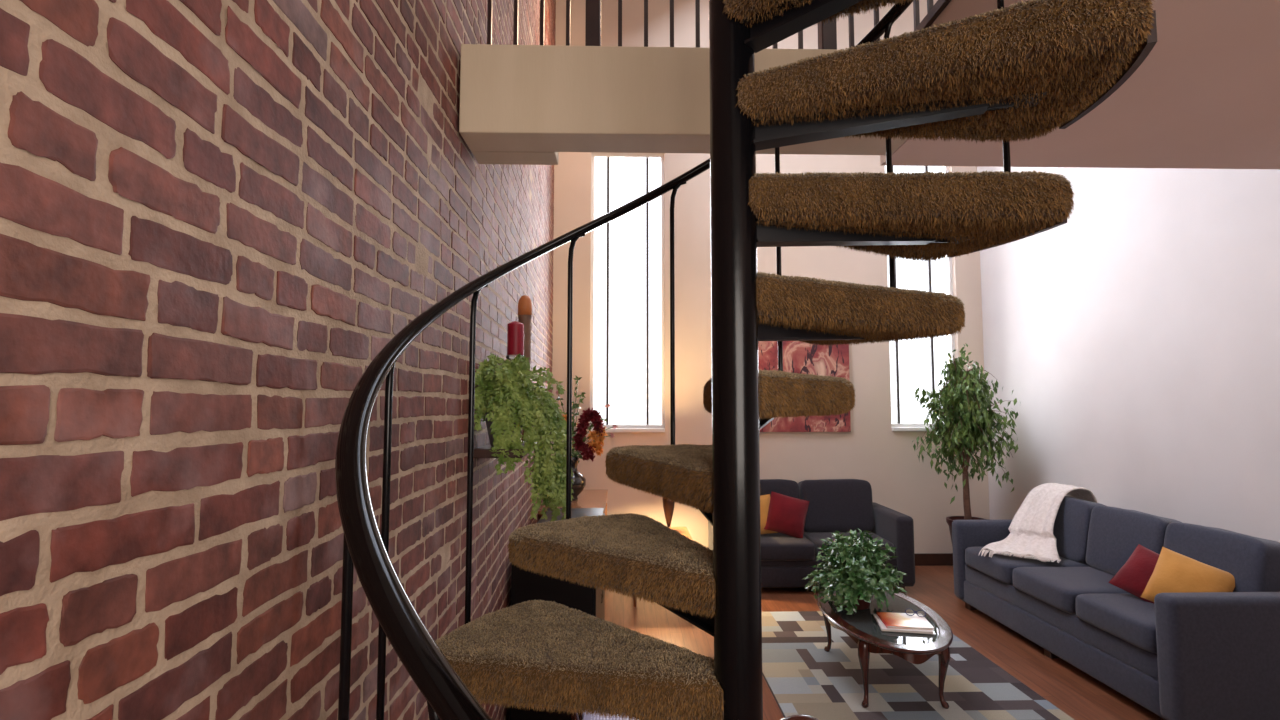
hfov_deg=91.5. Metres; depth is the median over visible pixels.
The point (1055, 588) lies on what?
seat cushion
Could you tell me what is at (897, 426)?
window
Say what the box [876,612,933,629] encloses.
magazine
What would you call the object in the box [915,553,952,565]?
baseboard
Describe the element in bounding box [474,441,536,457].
wall shelf
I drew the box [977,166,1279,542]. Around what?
wall
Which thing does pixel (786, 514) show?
throw pillow
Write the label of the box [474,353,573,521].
plant
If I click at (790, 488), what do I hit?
cushion
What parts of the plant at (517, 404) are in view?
pot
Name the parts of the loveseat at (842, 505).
arm, arm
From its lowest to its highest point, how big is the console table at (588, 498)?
0.870 m
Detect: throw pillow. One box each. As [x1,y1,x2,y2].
[760,494,777,533]
[764,491,809,537]
[1108,544,1159,602]
[1141,547,1234,601]
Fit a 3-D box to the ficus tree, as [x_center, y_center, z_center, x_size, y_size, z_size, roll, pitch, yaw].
[3.220,1.009,6.110,1.063,2.372,0.783,0,-4,-1]
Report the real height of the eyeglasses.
0.048 m
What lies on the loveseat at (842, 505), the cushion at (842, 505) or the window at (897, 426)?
the cushion at (842, 505)
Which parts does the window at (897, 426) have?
sill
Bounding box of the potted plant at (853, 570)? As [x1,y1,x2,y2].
[803,529,907,614]
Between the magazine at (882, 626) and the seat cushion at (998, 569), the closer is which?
the magazine at (882, 626)
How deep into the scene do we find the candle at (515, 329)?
2.80 m
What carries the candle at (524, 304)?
on the wall shelf
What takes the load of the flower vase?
on the console table at (588, 498)
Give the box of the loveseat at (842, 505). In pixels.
[708,479,914,592]
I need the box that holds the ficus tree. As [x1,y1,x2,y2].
[912,344,1020,546]
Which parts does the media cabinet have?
door, door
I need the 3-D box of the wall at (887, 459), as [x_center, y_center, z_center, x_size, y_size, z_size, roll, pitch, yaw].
[1.286,-1.093,7.104,5.330,6.700,0.220,0,-4,-1]
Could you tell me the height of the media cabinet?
0.930 m
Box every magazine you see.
[873,614,933,633]
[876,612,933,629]
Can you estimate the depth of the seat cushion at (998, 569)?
4.90 m
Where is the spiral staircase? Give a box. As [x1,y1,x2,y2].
[335,0,1156,719]
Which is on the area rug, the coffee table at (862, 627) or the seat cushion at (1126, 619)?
the coffee table at (862, 627)
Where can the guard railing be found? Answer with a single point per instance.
(827, 33)
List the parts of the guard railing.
post, post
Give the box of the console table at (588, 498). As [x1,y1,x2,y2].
[538,489,607,516]
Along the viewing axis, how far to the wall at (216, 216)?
0.95 m
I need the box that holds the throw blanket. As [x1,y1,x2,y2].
[979,483,1097,562]
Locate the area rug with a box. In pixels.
[762,611,1073,719]
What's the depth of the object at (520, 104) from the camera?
2.23 m
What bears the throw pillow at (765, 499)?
on the loveseat at (842, 505)
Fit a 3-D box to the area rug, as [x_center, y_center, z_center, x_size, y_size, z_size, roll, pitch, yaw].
[1.609,2.056,4.094,1.618,0.011,2.412,0,-4,-1]
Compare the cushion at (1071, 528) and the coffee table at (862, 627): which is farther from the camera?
the cushion at (1071, 528)
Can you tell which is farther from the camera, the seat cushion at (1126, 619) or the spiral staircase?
the seat cushion at (1126, 619)
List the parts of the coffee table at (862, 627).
leg, leg, leg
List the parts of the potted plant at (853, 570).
pot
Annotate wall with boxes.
[0,0,555,719]
[551,0,989,552]
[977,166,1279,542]
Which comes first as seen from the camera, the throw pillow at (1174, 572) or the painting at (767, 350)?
the throw pillow at (1174, 572)
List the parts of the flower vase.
orange flower, orange flower, orange flower, orange flower, orange flower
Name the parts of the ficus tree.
planter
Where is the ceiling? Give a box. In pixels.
[880,0,1279,168]
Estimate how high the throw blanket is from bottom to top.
0.541 m
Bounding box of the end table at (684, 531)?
[633,527,692,606]
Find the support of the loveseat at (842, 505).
on the floor
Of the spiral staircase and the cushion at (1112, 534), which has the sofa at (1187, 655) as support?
the cushion at (1112, 534)
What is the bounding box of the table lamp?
[662,497,674,527]
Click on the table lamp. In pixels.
(668, 506)
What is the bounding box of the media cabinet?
[509,508,604,719]
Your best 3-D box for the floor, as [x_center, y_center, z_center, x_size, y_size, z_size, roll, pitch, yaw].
[1.409,1.979,2.094,5.330,0.100,9.570,0,-4,-1]
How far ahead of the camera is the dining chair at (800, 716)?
1.96 m
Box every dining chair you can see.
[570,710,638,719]
[780,714,817,719]
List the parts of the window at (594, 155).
sill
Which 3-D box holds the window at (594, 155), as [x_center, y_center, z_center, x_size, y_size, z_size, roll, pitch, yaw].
[-0.139,-0.785,6.984,0.827,3.170,0.165,0,-4,-1]
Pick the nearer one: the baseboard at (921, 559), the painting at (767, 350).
the baseboard at (921, 559)
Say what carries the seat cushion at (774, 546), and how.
on the loveseat at (842, 505)
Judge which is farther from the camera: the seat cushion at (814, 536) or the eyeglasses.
the seat cushion at (814, 536)
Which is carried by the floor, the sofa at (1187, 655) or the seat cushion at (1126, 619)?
the sofa at (1187, 655)
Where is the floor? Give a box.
[508,565,1164,719]
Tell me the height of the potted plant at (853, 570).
0.499 m
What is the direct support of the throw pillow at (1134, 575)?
on the sofa at (1187, 655)
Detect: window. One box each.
[590,152,664,432]
[884,166,954,430]
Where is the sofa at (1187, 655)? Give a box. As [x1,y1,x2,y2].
[952,497,1279,719]
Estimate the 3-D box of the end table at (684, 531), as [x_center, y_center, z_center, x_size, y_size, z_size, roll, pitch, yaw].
[0.189,1.901,5.793,0.560,0.550,0.720,0,-4,-1]
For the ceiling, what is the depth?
2.05 m
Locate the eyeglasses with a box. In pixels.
[905,608,925,616]
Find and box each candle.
[506,319,523,441]
[518,295,531,440]
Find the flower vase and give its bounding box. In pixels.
[555,375,617,500]
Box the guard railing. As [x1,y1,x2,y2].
[487,0,933,49]
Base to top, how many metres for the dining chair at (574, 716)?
0.801 m
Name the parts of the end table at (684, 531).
leg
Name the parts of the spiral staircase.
edge plate, edge plate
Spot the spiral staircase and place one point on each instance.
(1028, 69)
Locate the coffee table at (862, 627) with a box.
[816,587,952,708]
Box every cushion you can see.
[760,479,799,532]
[761,533,815,560]
[798,479,873,531]
[803,531,894,559]
[965,547,1088,584]
[1013,566,1128,613]
[1053,497,1100,563]
[1075,593,1156,653]
[1085,505,1176,575]
[1164,521,1279,591]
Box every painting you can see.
[758,341,777,370]
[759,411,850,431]
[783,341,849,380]
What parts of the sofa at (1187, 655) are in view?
leg, arm, leg, arm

